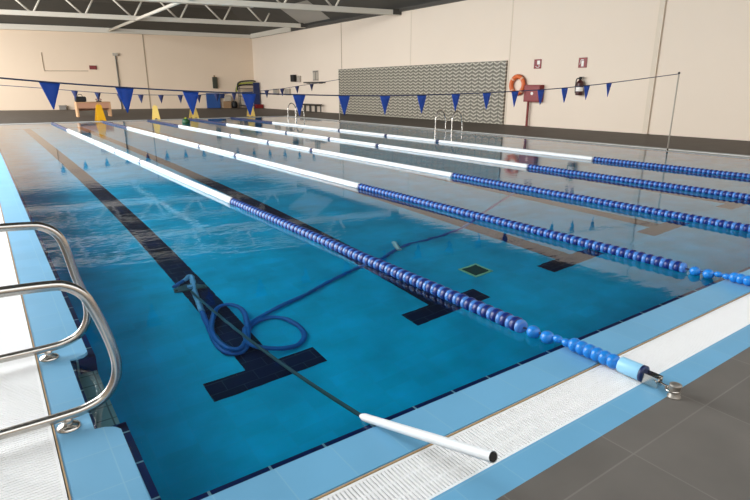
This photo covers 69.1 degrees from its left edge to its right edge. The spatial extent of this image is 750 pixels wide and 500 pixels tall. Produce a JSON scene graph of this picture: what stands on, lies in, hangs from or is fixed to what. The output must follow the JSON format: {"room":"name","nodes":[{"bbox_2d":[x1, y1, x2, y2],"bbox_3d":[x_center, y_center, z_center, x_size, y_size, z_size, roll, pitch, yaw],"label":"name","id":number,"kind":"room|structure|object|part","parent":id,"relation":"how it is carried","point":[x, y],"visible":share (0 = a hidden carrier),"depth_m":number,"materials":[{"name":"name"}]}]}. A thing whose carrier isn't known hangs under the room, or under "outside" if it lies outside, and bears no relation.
{"room":"indoor swimming pool","nodes":[
{"label":"indoor swimming pool","id":0,"kind":"room"},
{"bbox_2d":[0,29,253,109],"bbox_3d":[-21.766,-11.998,36.756,27.188,5.500,0.301,-7,18,-22],"label":"wall","id":1,"kind":"structure","parent":0,"point":[173,62],"depth_m":38.04,"materials":[{"name":"beige paint"}]},
{"bbox_2d":[89,65,96,69],"bbox_3d":[-19.383,-12.547,37.426,0.460,0.260,0.075,-7,18,-22],"label":"led display","id":2,"kind":"object","parent":1,"relation":"attached to","point":[90,66],"visible":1,"depth_m":37.39,"materials":[{"name":"red paint"}]},
{"bbox_2d":[112,53,122,108],"bbox_3d":[-17.990,-11.826,38.205,0.340,3.760,0.160,-7,18,-22],"label":"downpipe","id":3,"kind":"object","parent":1,"relation":"attached to","point":[114,54],"visible":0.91,"depth_m":37.97,"materials":[{"name":"grey plastic"}]},
{"bbox_2d":[0,23,250,37],"bbox_3d":[-21.701,-14.568,35.713,27.088,0.340,0.254,-7,18,-22],"label":"trim","id":4,"kind":"structure","parent":1,"relation":"attached to","point":[2,25],"depth_m":36.98,"materials":[{"name":"paint"}]},
{"bbox_2d":[142,34,150,108],"bbox_3d":[-16.266,-12.673,38.803,0.080,5.050,0.025,-7,18,-22],"label":"trim","id":5,"kind":"structure","parent":1,"relation":"attached to","point":[142,34],"depth_m":38.76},
{"bbox_2d":[212,75,217,87],"bbox_3d":[-11.948,-12.539,40.616,0.340,0.940,0.220,-7,18,-22],"label":"loudspeaker","id":6,"kind":"object","parent":1,"relation":"attached to","point":[214,79],"visible":1,"depth_m":40.53,"materials":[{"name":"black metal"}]},
{"bbox_2d":[0,0,443,34],"bbox_3d":[-7.116,-10.379,19.688,22.250,1.190,46.522,-11,20,-34],"label":"ceiling","id":7,"kind":"structure","parent":0,"point":[110,7],"depth_m":34.19,"materials":[{"name":"grey metal"}]},
{"bbox_2d":[0,0,307,27],"bbox_3d":[-15.296,-13.172,29.470,24.000,1.200,0.240,-7,18,-22],"label":"roof truss","id":8,"kind":"object","parent":7,"relation":"attached to","point":[28,12],"visible":0.8,"depth_m":30.58,"materials":[{"name":"metal"}]},
{"bbox_2d":[108,0,188,31],"bbox_3d":[-12.937,-12.742,29.915,0.170,0.340,18.352,-11,20,-33],"label":"brace","id":9,"kind":"object","parent":8,"relation":"attached to","point":[170,5],"visible":1,"depth_m":28.22,"materials":[{"name":"paint"}]},
{"bbox_2d":[250,27,290,37],"bbox_3d":[-7.372,-15.171,38.007,0.060,0.320,6.500,-11,20,-34],"label":"trim","id":10,"kind":"structure","parent":7,"relation":"attached to","point":[285,29],"depth_m":37.75,"materials":[{"name":"paint"}]},
{"bbox_2d":[281,0,329,23],"bbox_3d":[-4.131,-13.809,31.730,2.000,0.700,4.500,-11,20,-34],"label":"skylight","id":11,"kind":"structure","parent":0,"point":[302,16],"depth_m":32.01,"materials":[{"name":"white glass"}]},
{"bbox_2d":[0,108,749,499],"bbox_3d":[-8.344,-4.077,19.195,26.450,0.300,52.246,-11,20,-34],"label":"floor","id":12,"kind":"structure","parent":0,"point":[696,446],"depth_m":2.30,"materials":[{"name":"tile"}]},
{"bbox_2d":[59,105,66,109],"bbox_3d":[-21.324,-9.733,37.209,0.470,0.300,0.310,-7,18,-22],"label":"storage box","id":13,"kind":"object","parent":12,"relation":"on","point":[61,107],"visible":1,"depth_m":37.09,"materials":[{"name":"grey plastic"}]},
{"bbox_2d":[74,102,111,116],"bbox_3d":[-14.624,-7.310,28.266,1.600,0.740,0.700,-11,20,-34],"label":"desk","id":14,"kind":"object","parent":12,"relation":"on","point":[79,106],"visible":0.96,"depth_m":27.98,"materials":[{"name":"beige wood"}]},
{"bbox_3d":[-15.244,-7.167,27.850,0.080,0.700,0.660,-11,20,-34],"label":"panel","id":15,"kind":"part","parent":14,"relation":"part of","materials":[{"name":"beige wood"}]},
{"bbox_2d":[74,94,85,101],"bbox_3d":[-15.014,-7.739,27.723,0.520,0.387,0.300,-11,20,-34],"label":"bag","id":16,"kind":"object","parent":14,"relation":"on","point":[78,98],"visible":0.95,"depth_m":27.63,"materials":[{"name":"black fabric"}]},
{"bbox_3d":[-14.795,-7.503,28.460,1.440,0.400,0.030,-11,20,-34],"label":"modesty panel","id":17,"kind":"part","parent":14,"relation":"part of","materials":[{"name":"brown wood"}]},
{"bbox_3d":[-14.004,-7.414,28.694,0.080,0.700,0.660,-11,20,-34],"label":"panel","id":18,"kind":"part","parent":14,"relation":"part of","materials":[{"name":"beige wood"}]},
{"bbox_2d":[95,103,105,120],"bbox_3d":[-12.439,-6.226,24.578,0.390,0.758,0.392,-14,21,-39],"label":"sign","id":19,"kind":"object","parent":12,"relation":"on","point":[99,114],"visible":0.99,"depth_m":24.51,"materials":[{"name":"yellow plastic"}]},
{"bbox_2d":[152,105,159,119],"bbox_3d":[-10.423,-6.555,25.843,0.360,0.678,0.392,-7,18,-23],"label":"sign","id":20,"kind":"object","parent":12,"relation":"on","point":[155,114],"visible":0.97,"depth_m":25.75,"materials":[{"name":"yellow plastic"}]},
{"bbox_2d":[189,107,198,117],"bbox_3d":[-8.955,-6.848,26.841,0.360,0.678,0.392,-15,22,-42],"label":"sign","id":21,"kind":"object","parent":12,"relation":"on","point":[195,114],"visible":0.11,"depth_m":26.84,"materials":[{"name":"yellow plastic"}]},
{"bbox_2d":[206,93,224,107],"bbox_3d":[-11.980,-11.242,40.982,1.350,1.082,0.162,-7,18,-22],"label":"mat","id":22,"kind":"object","parent":12,"relation":"on","point":[211,100],"visible":0.8,"depth_m":40.87,"materials":[{"name":"blue plastic"}]},
{"bbox_2d":[223,101,230,107],"bbox_3d":[-11.159,-10.961,41.061,0.540,0.503,0.406,-7,18,-22],"label":"carton","id":23,"kind":"object","parent":12,"relation":"on","point":[226,104],"visible":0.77,"depth_m":40.88,"materials":[{"name":"brown cardboard"}]},
{"bbox_2d":[224,95,231,100],"bbox_3d":[-11.064,-11.417,40.968,0.500,0.420,0.280,-7,18,-22],"label":"foam box","id":24,"kind":"object","parent":23,"relation":"on","point":[226,97],"visible":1,"depth_m":40.85,"materials":[{"name":"white plastic"}]},
{"bbox_2d":[232,101,236,107],"bbox_3d":[-10.650,-11.029,41.265,0.440,0.520,0.429,-7,18,-22],"label":"sack","id":25,"kind":"object","parent":12,"relation":"on","point":[234,103],"visible":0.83,"depth_m":41.11,"materials":[{"name":"black fabric"}]},
{"bbox_2d":[238,87,253,107],"bbox_3d":[-9.626,-11.554,41.228,1.320,1.550,0.660,-7,18,-22],"label":"equipment rack","id":26,"kind":"object","parent":12,"relation":"on","point":[239,88],"visible":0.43,"depth_m":40.84,"materials":[{"name":"metal"}]},
{"bbox_2d":[236,82,254,91],"bbox_3d":[-9.742,-12.280,40.968,1.463,0.701,0.105,-7,18,-22],"label":"noodle","id":27,"kind":"object","parent":26,"relation":"on","point":[243,82],"visible":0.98,"depth_m":40.86,"materials":[{"name":"plastic"}]},
{"bbox_2d":[237,80,255,89],"bbox_3d":[-9.670,-12.366,40.836,1.463,0.740,0.105,-7,18,-22],"label":"noodle","id":28,"kind":"object","parent":26,"relation":"on","point":[243,80],"visible":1,"depth_m":40.71,"materials":[{"name":"green plastic"}]},
{"bbox_2d":[247,108,254,116],"bbox_3d":[-6.557,-7.424,28.698,0.360,0.738,0.392,-9,19,-28],"label":"sign","id":29,"kind":"object","parent":12,"relation":"on","point":[252,112],"visible":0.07,"depth_m":28.67,"materials":[{"name":"yellow plastic"}]},
{"bbox_2d":[253,83,259,107],"bbox_3d":[-8.923,-11.664,41.074,0.480,1.850,0.080,-7,18,-22],"label":"mat","id":30,"kind":"object","parent":12,"relation":"on","point":[256,87],"visible":0.62,"depth_m":41.02,"materials":[{"name":"blue plastic"}]},
{"bbox_2d":[255,104,262,107],"bbox_3d":[-8.712,-10.803,40.933,0.600,0.280,0.360,-11,20,-34],"label":"crate","id":31,"kind":"object","parent":12,"relation":"on","point":[256,105],"visible":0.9,"depth_m":40.79,"materials":[{"name":"plastic"}]},
{"bbox_2d":[303,103,321,111],"bbox_3d":[-4.111,-9.043,34.629,0.400,0.490,2.300,-11,20,-34],"label":"bench","id":32,"kind":"object","parent":12,"relation":"on","point":[304,104],"visible":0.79,"depth_m":34.30,"materials":[{"name":"metal"}]},
{"bbox_2d":[14,116,749,499],"bbox_3d":[-2.786,-2.938,15.366,14.116,0.300,26.516,-11,20,-34],"label":"trim","id":33,"kind":"structure","parent":12,"relation":"attached to","point":[502,477],"depth_m":2.33,"materials":[{"name":"tile"}]},
{"bbox_2d":[0,209,67,499],"bbox_3d":[-8.272,-1.922,11.463,0.230,0.044,25.532,-11,20,-34],"label":"grate","id":34,"kind":"object","parent":33,"relation":"in","point":[30,469],"visible":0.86,"depth_m":2.44,"materials":[{"name":"white plastic"}]},
{"bbox_2d":[24,116,272,123],"bbox_3d":[-10.303,-6.073,25.501,13.848,0.044,0.230,-11,20,-34],"label":"grate","id":35,"kind":"object","parent":33,"relation":"in","point":[268,116],"visible":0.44,"depth_m":24.98,"materials":[{"name":"white plastic"}]},
{"bbox_2d":[289,116,749,156],"bbox_3d":[2.829,-4.136,19.013,0.230,0.044,25.532,-11,20,-34],"label":"grate","id":36,"kind":"object","parent":33,"relation":"in","point":[289,116],"visible":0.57,"depth_m":15.52,"materials":[{"name":"white plastic"}]},
{"bbox_2d":[318,294,749,499],"bbox_3d":[4.735,-0.039,5.157,13.848,0.044,0.230,-11,20,-34],"label":"grate","id":37,"kind":"object","parent":33,"relation":"in","point":[433,470],"visible":0.81,"depth_m":2.41,"materials":[{"name":"white plastic"}]},
{"bbox_2d":[523,85,543,125],"bbox_3d":[6.090,-5.581,21.079,0.270,1.560,0.760,-11,20,-34],"label":"cabinet","id":38,"kind":"object","parent":12,"relation":"on","point":[529,96],"visible":0.91,"depth_m":20.93,"materials":[{"name":"red metal"}]},
{"bbox_3d":[5.979,-5.343,21.368,0.150,0.940,0.190,-11,20,-34],"label":"post","id":39,"kind":"part","parent":38,"relation":"part of","materials":[{"name":"metal"}]},
{"bbox_3d":[5.999,-6.009,20.885,0.015,0.550,0.700,-11,20,-34],"label":"door","id":40,"kind":"part","parent":38,"relation":"part of","materials":[{"name":"red paint"}]},
{"bbox_2d":[664,382,681,399],"bbox_3d":[1.406,0.659,2.567,0.072,0.068,0.076,-11,20,-34],"label":"anchor","id":41,"kind":"object","parent":12,"relation":"on","point":[674,391],"visible":1,"depth_m":2.54,"materials":[{"name":"metal"}]},
{"bbox_2d":[252,0,749,140],"bbox_3d":[4.118,-8.040,23.814,0.300,5.320,46.900,-11,20,-34],"label":"wall","id":42,"kind":"structure","parent":0,"point":[707,42],"depth_m":19.59,"materials":[{"name":"beige paint"}]},
{"bbox_2d":[134,0,401,15],"bbox_3d":[-9.804,-10.786,22.093,24.000,1.200,0.240,-7,18,-22],"label":"roof truss","id":43,"kind":"object","parent":42,"relation":"attached to","point":[241,3],"visible":0.95,"depth_m":24.54,"materials":[{"name":"metal"}]},
{"bbox_2d":[284,89,290,93],"bbox_3d":[-6.021,-10.880,37.466,0.165,0.440,0.720,-11,20,-34],"label":"vent box","id":44,"kind":"object","parent":42,"relation":"attached to","point":[286,91],"visible":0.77,"depth_m":37.30,"materials":[{"name":"grey plastic"}]},
{"bbox_2d":[290,75,295,81],"bbox_3d":[-5.431,-11.459,36.325,0.280,0.440,0.440,-11,20,-34],"label":"loudspeaker","id":45,"kind":"object","parent":42,"relation":"attached to","point":[292,77],"visible":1,"depth_m":36.17,"materials":[{"name":"black plastic"}]},
{"bbox_2d":[313,70,318,80],"bbox_3d":[-3.729,-10.951,34.191,0.036,0.600,0.680,-11,20,-34],"label":"notice board","id":46,"kind":"object","parent":42,"relation":"attached to","point":[315,73],"visible":1,"depth_m":34.15,"materials":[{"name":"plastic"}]},
{"bbox_2d":[341,30,341,68],"bbox_3d":[-1.930,-11.741,31.350,0.022,2.470,0.050,-11,20,-34],"label":"trim","id":47,"kind":"structure","parent":42,"relation":"attached to","point":[341,30],"depth_m":31.38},
{"bbox_2d":[250,0,464,38],"bbox_3d":[0.940,-11.837,27.050,0.260,0.120,35.400,-11,20,-34],"label":"trim","id":48,"kind":"structure","parent":42,"relation":"on","point":[444,1],"depth_m":28.41,"materials":[{"name":"metal"}]},
{"bbox_2d":[410,10,411,64],"bbox_3d":[1.742,-10.268,26.383,0.022,2.470,0.050,-11,20,-34],"label":"trim","id":49,"kind":"structure","parent":42,"relation":"attached to","point":[411,10],"depth_m":26.43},
{"bbox_2d":[338,61,507,123],"bbox_3d":[1.596,-7.889,27.204,0.098,2.498,12.810,-11,20,-34],"label":"tiled panel","id":50,"kind":"object","parent":42,"relation":"attached to","point":[490,76],"visible":0.89,"depth_m":25.66,"materials":[{"name":"tile"}]},
{"bbox_2d":[504,0,513,123],"bbox_3d":[5.383,-7.593,21.813,0.022,5.000,0.050,-11,20,-34],"label":"trim","id":51,"kind":"structure","parent":42,"relation":"attached to","point":[513,0],"depth_m":21.79,"materials":[{"name":"beige paint"}]},
{"bbox_2d":[509,74,525,94],"bbox_3d":[5.644,-6.539,21.565,0.187,0.821,0.821,-11,20,-34],"label":"life ring","id":52,"kind":"object","parent":42,"relation":"attached to","point":[517,76],"visible":0.81,"depth_m":21.43,"materials":[{"name":"plastic"}]},
{"bbox_2d":[534,59,541,68],"bbox_3d":[6.193,-7.085,20.735,0.035,0.340,0.340,-11,20,-34],"label":"fire sign","id":53,"kind":"object","parent":42,"relation":"attached to","point":[537,62],"visible":1,"depth_m":20.73,"materials":[{"name":"red paint"}]},
{"bbox_2d":[575,77,583,94],"bbox_3d":[7.280,-5.811,19.306,0.304,0.630,0.286,0,16,0],"label":"fire extinguisher","id":54,"kind":"object","parent":42,"relation":"attached to","point":[578,90],"visible":0.98,"depth_m":19.22,"materials":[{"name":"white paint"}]},
{"bbox_2d":[578,57,587,67],"bbox_3d":[7.327,-6.611,19.208,0.034,0.340,0.340,-11,20,-34],"label":"fire sign","id":55,"kind":"object","parent":42,"relation":"attached to","point":[582,63],"visible":1,"depth_m":19.20,"materials":[{"name":"red paint"}]},
{"bbox_2d":[642,0,666,133],"bbox_3d":[8.838,-6.194,17.099,0.090,5.000,0.180,-11,20,-34],"label":"trim column","id":56,"kind":"structure","parent":42,"relation":"attached to","point":[662,7],"depth_m":17.17,"materials":[{"name":"beige paint"}]},
{"bbox_3d":[-2.827,-2.426,15.487,13.200,1.250,25.500,-11,20,-34],"label":"basin","id":57,"kind":"object","parent":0,"visible":0},
{"bbox_2d":[0,208,68,499],"bbox_3d":[-2.786,-2.894,15.379,13.848,0.210,26.248,-11,20,-34],"label":"trim","id":58,"kind":"structure","parent":57,"relation":"attached to","point":[0,208],"depth_m":2.76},
{"bbox_2d":[287,103,304,117],"bbox_3d":[-4.055,-6.750,28.063,0.600,1.614,0.957,-11,20,-34],"label":"pool ladder","id":59,"kind":"object","parent":57,"relation":"attached to","point":[290,103],"visible":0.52,"depth_m":28.08,"materials":[{"name":"metal"}]},
{"bbox_2d":[0,153,749,499],"bbox_3d":[-2.719,-3.026,15.242,13.364,0.060,25.532,-11,20,-34],"label":"coping","id":60,"kind":"object","parent":57,"relation":"on","point":[99,463],"visible":0.88,"depth_m":2.52,"materials":[{"name":"tile"}]},
{"bbox_2d":[0,222,91,362],"bbox_3d":[-1.844,0.235,2.761,0.702,0.762,0.096,-11,20,-34],"label":"handrail","id":61,"kind":"object","parent":60,"relation":"on","point":[47,349],"visible":0.86,"depth_m":2.86,"materials":[{"name":"metal"}]},
{"bbox_3d":[-1.754,0.555,2.924,0.037,0.055,0.036,-11,20,-34],"label":"post","id":62,"kind":"part","parent":61,"relation":"part of","materials":[{"name":"metal"}]},
{"bbox_2d":[0,280,121,439],"bbox_3d":[-1.402,0.455,2.176,0.702,0.672,0.096,-11,20,-34],"label":"handrail","id":63,"kind":"object","parent":60,"relation":"on","point":[68,425],"visible":1,"depth_m":2.28,"materials":[{"name":"metal"}]},
{"bbox_3d":[-1.311,0.733,2.325,0.037,0.055,0.036,-11,20,-34],"label":"post","id":64,"kind":"part","parent":63,"relation":"part of","materials":[{"name":"metal"}]},
{"bbox_2d":[359,413,497,462],"bbox_3d":[-0.685,0.895,3.533,0.036,1.563,4.001,-10,19,-30],"label":"pole","id":65,"kind":"object","parent":60,"relation":"on","point":[468,449],"visible":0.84,"depth_m":1.94,"materials":[{"name":"white metal"}]},
{"bbox_2d":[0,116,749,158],"bbox_3d":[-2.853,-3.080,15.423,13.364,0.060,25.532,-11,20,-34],"label":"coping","id":66,"kind":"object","parent":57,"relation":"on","point":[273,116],"visible":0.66,"depth_m":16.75,"materials":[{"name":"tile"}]},
{"bbox_2d":[665,72,679,150],"bbox_3d":[6.969,-3.226,12.724,0.100,1.780,0.098,-11,20,-34],"label":"flag pole","id":67,"kind":"object","parent":66,"relation":"on","point":[678,72],"visible":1,"depth_m":12.72,"materials":[{"name":"metal"}]},
{"bbox_2d":[0,74,676,115],"bbox_3d":[1.294,-2.570,8.722,13.866,0.713,0.026,-11,20,-34],"label":"pennant line","id":68,"kind":"object","parent":67,"relation":"hanging from","point":[51,89],"visible":1,"depth_m":6.86,"materials":[{"name":"fabric"}]},
{"bbox_3d":[1.294,-2.696,8.686,13.866,0.451,0.016,-11,20,-34],"label":"cord","id":69,"kind":"part","parent":68,"relation":"part of","materials":[{"name":"fabric"}]},
{"bbox_2d":[0,117,749,499],"bbox_3d":[-2.826,-3.062,15.299,13.000,0.001,25.300,-11,20,-34],"label":"pool water","id":70,"kind":"object","parent":57,"relation":"in","point":[250,346],"visible":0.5,"depth_m":4.54,"materials":[{"name":"blue liquid"}]},
{"bbox_2d":[182,117,189,123],"bbox_3d":[-7.981,-5.447,22.991,0.340,0.300,0.340,-11,20,-34],"label":"buoy","id":71,"kind":"object","parent":70,"relation":"on","point":[184,121],"visible":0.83,"depth_m":22.88,"materials":[{"name":"green plastic"}]},
{"bbox_2d":[51,122,668,388],"bbox_3d":[-6.168,-2.377,12.836,0.107,0.126,26.208,-11,20,-34],"label":"lane rope","id":72,"kind":"object","parent":70,"relation":"on","point":[640,372],"visible":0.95,"depth_m":3.79,"materials":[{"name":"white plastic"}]},
{"bbox_2d":[102,121,749,285],"bbox_3d":[-4.573,-2.695,13.921,0.106,0.126,26.208,-11,20,-34],"label":"lane rope","id":73,"kind":"object","parent":70,"relation":"on","point":[659,261],"visible":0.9,"depth_m":5.69,"materials":[{"name":"white plastic"}]},
{"bbox_2d":[145,119,749,231],"bbox_3d":[-3.046,-2.999,14.959,0.108,0.126,26.208,-11,20,-34],"label":"lane rope","id":74,"kind":"object","parent":70,"relation":"on","point":[638,208],"visible":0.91,"depth_m":7.66,"materials":[{"name":"white plastic"}]},
{"bbox_2d":[188,118,749,199],"bbox_3d":[-1.490,-3.309,16.017,0.105,0.126,26.208,-11,20,-34],"label":"lane rope","id":75,"kind":"object","parent":70,"relation":"on","point":[732,194],"visible":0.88,"depth_m":9.77,"materials":[{"name":"white plastic"}]},
{"bbox_2d":[229,117,749,178],"bbox_3d":[0.177,-3.642,17.151,0.111,0.126,26.208,-11,20,-34],"label":"lane rope","id":76,"kind":"object","parent":70,"relation":"on","point":[691,169],"visible":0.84,"depth_m":11.98,"materials":[{"name":"white plastic"}]},
{"bbox_2d":[0,205,749,499],"bbox_3d":[-2.784,-2.936,15.364,13.376,0.299,25.770,-11,20,-34],"label":"trim","id":77,"kind":"structure","parent":57,"relation":"attached to","point":[586,370],"depth_m":2.49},
{"bbox_2d":[435,109,462,131],"bbox_3d":[2.583,-4.087,19.084,0.600,1.614,0.957,-11,20,-34],"label":"pool ladder","id":78,"kind":"object","parent":57,"relation":"attached to","point":[440,109],"visible":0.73,"depth_m":18.78,"materials":[{"name":"metal"}]},
{"bbox_3d":[2.335,-4.183,19.409,0.540,1.614,0.046,-11,20,-34],"label":"rail","id":79,"kind":"part","parent":78,"relation":"part of","materials":[{"name":"metal"}]},
{"bbox_3d":[2.821,-3.988,18.752,0.540,1.614,0.046,-11,20,-34],"label":"rail","id":80,"kind":"part","parent":78,"relation":"part of","materials":[{"name":"metal"}]},
{"bbox_3d":[-1.608,-6.746,24.504,0.100,1.830,0.097,-11,20,-34],"label":"flag pole","id":81,"kind":"object","parent":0,"visible":0},
{"bbox_2d":[0,80,333,102],"bbox_3d":[-7.381,-5.998,20.461,14.092,0.940,0.026,-11,20,-34],"label":"pennant line","id":82,"kind":"object","parent":81,"relation":"hanging from","point":[74,92],"visible":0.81,"depth_m":20.56,"materials":[{"name":"fabric"}]},
{"bbox_3d":[-7.380,-6.136,20.419,14.092,0.653,0.020,-11,20,-34],"label":"cord","id":83,"kind":"part","parent":82,"relation":"part of","materials":[{"name":"fabric"}]}
]}

